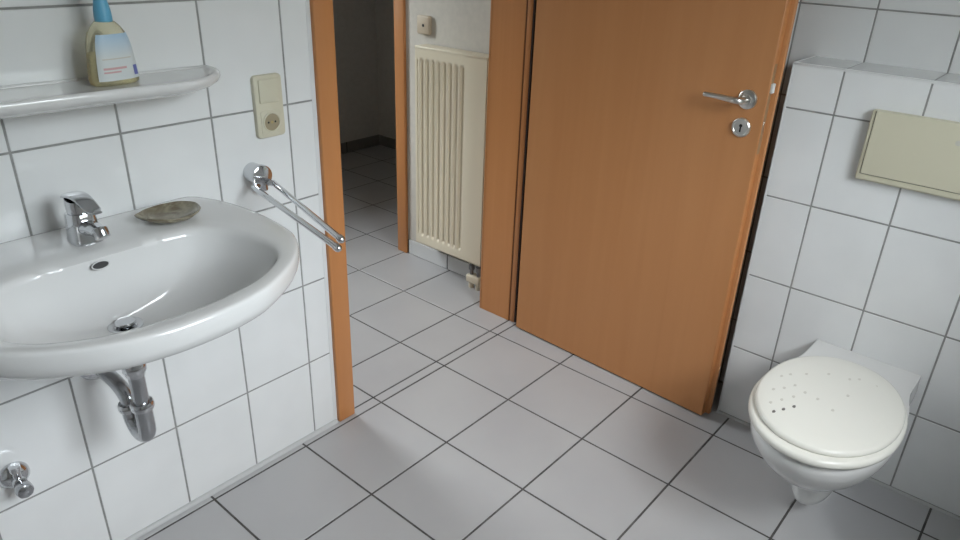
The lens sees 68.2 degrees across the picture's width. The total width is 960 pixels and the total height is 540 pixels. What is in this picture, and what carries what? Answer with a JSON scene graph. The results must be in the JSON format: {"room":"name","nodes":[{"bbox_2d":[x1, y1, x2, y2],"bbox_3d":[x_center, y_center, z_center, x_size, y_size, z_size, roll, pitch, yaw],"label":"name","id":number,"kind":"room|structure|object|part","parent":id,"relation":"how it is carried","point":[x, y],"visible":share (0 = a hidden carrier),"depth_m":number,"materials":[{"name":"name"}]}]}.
{"room":"bathroom","nodes":[
{"label":"bathroom","id":0,"kind":"room"},
{"bbox_2d":[0,0,333,539],"bbox_3d":[-0.801,-0.496,1.393,0.153,2.450,3.125,22,32,35],"label":"wall","id":1,"kind":"structure","parent":0,"point":[224,405],"depth_m":1.61,"materials":[{"name":"tile"}]},
{"bbox_2d":[0,461,33,498],"bbox_3d":[-0.964,0.440,1.483,0.070,0.073,0.062,22,32,35],"label":"angle valve","id":2,"kind":"object","parent":1,"relation":"attached to","point":[15,475],"visible":1,"depth_m":1.48,"materials":[{"name":"silver metal"}]},
{"bbox_3d":[-0.949,0.457,1.476,0.027,0.034,0.034,22,32,35],"label":"valve knob","id":3,"kind":"part","parent":2,"relation":"part of","materials":[{"name":"silver metal"}]},
{"bbox_2d":[0,65,220,118],"bbox_3d":[-0.788,-0.305,1.267,0.171,0.045,0.731,22,32,35],"label":"wall shelf","id":4,"kind":"object","parent":1,"relation":"attached to","point":[34,98],"visible":0.99,"depth_m":1.30,"materials":[{"name":"white ceramic"}]},
{"bbox_2d":[85,0,138,86],"bbox_3d":[-0.692,-0.434,1.314,0.054,0.174,0.092,14,28,23],"label":"soap bottle","id":5,"kind":"object","parent":4,"relation":"on","point":[110,58],"visible":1,"depth_m":1.30,"materials":[{"name":"beige plastic"}]},
{"bbox_2d":[104,71,121,73],"bbox_3d":[-0.681,-0.367,1.316,0.002,0.003,0.033,21,31,34],"label":"print","id":6,"kind":"object","parent":5,"relation":"on","point":[105,72],"depth_m":1.32,"materials":[{"name":"pink"}]},
{"bbox_2d":[104,66,126,70],"bbox_3d":[-0.677,-0.375,1.318,0.002,0.004,0.045,19,31,32],"label":"print","id":7,"kind":"object","parent":5,"relation":"on","point":[106,68],"depth_m":1.32,"materials":[{"name":"pink"}]},
{"bbox_2d":[102,56,130,60],"bbox_3d":[-0.674,-0.393,1.317,0.003,0.002,0.056,18,30,29],"label":"print","id":8,"kind":"object","parent":5,"relation":"on","point":[104,58],"depth_m":1.31,"materials":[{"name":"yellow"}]},
{"bbox_2d":[81,364,155,441],"bbox_3d":[-0.757,0.230,1.490,0.249,0.249,0.076,22,32,35],"label":"trap","id":9,"kind":"object","parent":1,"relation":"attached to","point":[136,406],"visible":0.68,"depth_m":1.46,"materials":[{"name":"silver metal"}]},
{"bbox_2d":[0,197,298,379],"bbox_3d":[-0.638,0.077,1.309,0.544,0.191,0.640,22,32,35],"label":"washbasin","id":10,"kind":"object","parent":1,"relation":"attached to","point":[147,292],"visible":0.98,"depth_m":1.32,"materials":[{"name":"white ceramic"}]},
{"bbox_2d":[60,191,110,246],"bbox_3d":[-0.737,-0.093,1.326,0.149,0.096,0.054,22,32,35],"label":"faucet","id":11,"kind":"object","parent":10,"relation":"on","point":[82,226],"visible":1,"depth_m":1.31,"materials":[{"name":"silver metal"}]},
{"bbox_3d":[-0.734,-0.127,1.309,0.116,0.020,0.039,22,32,35],"label":"lever","id":12,"kind":"part","parent":11,"relation":"part of","materials":[{"name":"silver metal"}]},
{"bbox_3d":[-0.723,-0.074,1.322,0.074,0.036,0.035,22,32,35],"label":"spout","id":13,"kind":"part","parent":11,"relation":"part of","materials":[{"name":"silver metal"}]},
{"bbox_2d":[134,201,200,223],"bbox_3d":[-0.640,-0.114,1.462,0.103,0.021,0.125,22,32,35],"label":"soap dish","id":14,"kind":"object","parent":10,"relation":"on","point":[177,211],"visible":1,"depth_m":1.48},
{"bbox_2d":[250,73,284,138],"bbox_3d":[-0.503,-0.391,1.690,0.017,0.148,0.077,22,32,35],"label":"socket","id":15,"kind":"object","parent":1,"relation":"attached to","point":[266,89],"visible":1,"depth_m":1.68,"materials":[{"name":"beige plastic"}]},
{"bbox_2d":[243,162,344,251],"bbox_3d":[-0.407,-0.152,1.577,0.064,0.074,0.451,-18,32,-36],"label":"towel rail","id":16,"kind":"object","parent":1,"relation":"attached to","point":[259,175],"visible":1,"depth_m":1.61,"materials":[{"name":"silver metal"}]},
{"bbox_3d":[-0.418,-0.127,1.563,0.036,0.036,0.411,-16,31,-33],"label":"towel arm","id":17,"kind":"part","parent":16,"relation":"part of","materials":[{"name":"silver metal"}]},
{"bbox_3d":[-0.400,-0.142,1.595,0.033,0.035,0.378,-18,32,-35],"label":"towel arm","id":18,"kind":"part","parent":16,"relation":"part of","materials":[{"name":"silver metal"}]},
{"bbox_2d":[305,0,336,419],"bbox_3d":[-0.418,-0.457,1.780,0.002,2.070,0.012,22,32,35],"label":"trim","id":19,"kind":"structure","parent":1,"relation":"attached to","point":[307,2],"depth_m":1.89,"materials":[{"name":"white tile"}]},
{"bbox_2d":[309,0,536,421],"bbox_3d":[-0.163,-0.620,2.151,0.187,2.060,0.936,22,32,35],"label":"door frame","id":20,"kind":"structure","parent":1,"relation":"attached to","point":[512,22],"depth_m":2.43,"materials":[{"name":"brown wood"}]},
{"bbox_2d":[516,0,798,414],"bbox_3d":[0.459,-0.548,2.113,0.824,1.992,0.098,24,33,38],"label":"door","id":21,"kind":"structure","parent":20,"relation":"attached to","point":[650,121],"depth_m":2.20,"materials":[{"name":"brown wood"}]},
{"bbox_3d":[0.658,-0.463,1.904,0.118,0.019,0.050,22,32,35],"label":"handle","id":22,"kind":"part","parent":21,"relation":"part of","materials":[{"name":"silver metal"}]},
{"bbox_2d":[333,0,378,142],"bbox_3d":[-1.023,-1.869,4.234,0.080,2.450,1.155,22,32,35],"label":"wall","id":23,"kind":"structure","parent":0,"point":[354,20],"depth_m":4.71,"materials":[{"name":"grey paint"}]},
{"bbox_2d":[340,134,378,153],"bbox_3d":[-1.059,-0.770,4.691,0.008,0.072,1.052,22,32,35],"label":"baseboard","id":24,"kind":"structure","parent":23,"relation":"attached to","point":[349,146],"depth_m":4.92,"materials":[{"name":"brown wood"}]},
{"bbox_2d":[375,0,395,138],"bbox_3d":[0.210,-1.671,3.917,2.270,2.450,0.100,22,32,35],"label":"wall","id":25,"kind":"structure","parent":0,"point":[384,9],"depth_m":4.78,"materials":[{"name":"grey paint"}]},
{"bbox_2d":[379,135,395,148],"bbox_3d":[0.108,-0.595,4.416,2.202,0.072,0.008,22,32,35],"label":"baseboard","id":26,"kind":"structure","parent":25,"relation":"attached to","point":[389,142],"depth_m":4.99,"materials":[{"name":"brown wood"}]},
{"bbox_2d":[136,145,959,539],"bbox_3d":[-0.532,0.419,2.432,4.310,0.080,4.350,22,32,35],"label":"floor","id":27,"kind":"structure","parent":0,"point":[467,423],"depth_m":2.11,"materials":[{"name":"tile"}]},
{"bbox_2d":[124,419,338,539],"bbox_3d":[-1.128,0.794,1.514,0.020,0.020,2.070,22,32,35],"label":"joint","id":28,"kind":"object","parent":27,"relation":"on","point":[229,482],"visible":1,"depth_m":1.96,"materials":[{"name":"grey plastic"}]},
{"bbox_2d":[716,410,959,520],"bbox_3d":[1.196,0.634,2.024,1.095,0.012,0.012,22,32,35],"label":"joint","id":29,"kind":"object","parent":27,"relation":"on","point":[717,411],"visible":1,"depth_m":2.02,"materials":[{"name":"grey plastic"}]},
{"bbox_2d":[406,0,959,382],"bbox_3d":[0.195,-1.016,2.552,4.230,2.450,0.100,22,32,35],"label":"wall","id":30,"kind":"structure","parent":0,"point":[916,34],"depth_m":1.94,"materials":[{"name":"tile"}]},
{"bbox_2d":[394,0,407,252],"bbox_3d":[-0.650,-1.177,3.272,0.984,2.060,0.120,22,32,35],"label":"door frame","id":31,"kind":"structure","parent":30,"relation":"attached to","point":[399,5],"depth_m":3.13,"materials":[{"name":"brown wood"}]},
{"bbox_2d":[417,15,431,34],"bbox_3d":[-0.226,-0.994,2.874,0.072,0.073,0.018,22,32,35],"label":"wall outlet","id":32,"kind":"object","parent":30,"relation":"attached to","point":[424,23],"visible":1,"depth_m":2.86,"materials":[{"name":"beige plastic"}]},
{"bbox_2d":[408,239,476,276],"bbox_3d":[-0.109,-0.021,3.205,0.611,0.072,0.008,22,32,35],"label":"baseboard","id":33,"kind":"structure","parent":30,"relation":"attached to","point":[422,251],"depth_m":3.26,"materials":[{"name":"white tile"}]},
{"bbox_2d":[415,44,488,290],"bbox_3d":[-0.108,-0.412,2.967,0.400,0.983,0.094,22,32,35],"label":"radiator","id":34,"kind":"object","parent":30,"relation":"attached to","point":[451,84],"visible":0.96,"depth_m":2.89,"materials":[{"name":"beige metal"}]},
{"bbox_2d":[415,44,488,59],"bbox_3d":[-0.094,-0.845,2.745,0.383,0.010,0.071,22,32,35],"label":"grille","id":35,"kind":"object","parent":34,"relation":"attached to","point":[426,49],"depth_m":2.74,"materials":[{"name":"beige metal"}]},
{"bbox_2d":[717,56,959,516],"bbox_3d":[1.269,0.103,1.839,1.095,1.122,0.167,22,32,35],"label":"wall","id":36,"kind":"structure","parent":0,"point":[838,258],"depth_m":1.90,"materials":[{"name":"tile"}]},
{"bbox_2d":[748,339,920,504],"bbox_3d":[0.873,0.457,1.824,0.335,0.371,0.590,22,32,35],"label":"toilet","id":37,"kind":"object","parent":36,"relation":"attached to","point":[826,419],"visible":1,"depth_m":1.66,"materials":[{"name":"white ceramic"}]},
{"bbox_3d":[0.840,0.335,1.716,0.335,0.020,0.473,22,32,35],"label":"seat","id":38,"kind":"part","parent":37,"relation":"part of","materials":[{"name":"white plastic"}]},
{"bbox_3d":[0.844,0.316,1.712,0.318,0.020,0.441,22,32,35],"label":"lid","id":39,"kind":"part","parent":37,"relation":"part of","materials":[{"name":"white plastic"}]},
{"bbox_2d":[855,109,959,200],"bbox_3d":[1.102,-0.264,1.689,0.350,0.178,0.034,22,32,35],"label":"flush plate","id":40,"kind":"object","parent":36,"relation":"attached to","point":[917,153],"visible":1,"depth_m":1.71,"materials":[{"name":"beige plastic"}]}
]}

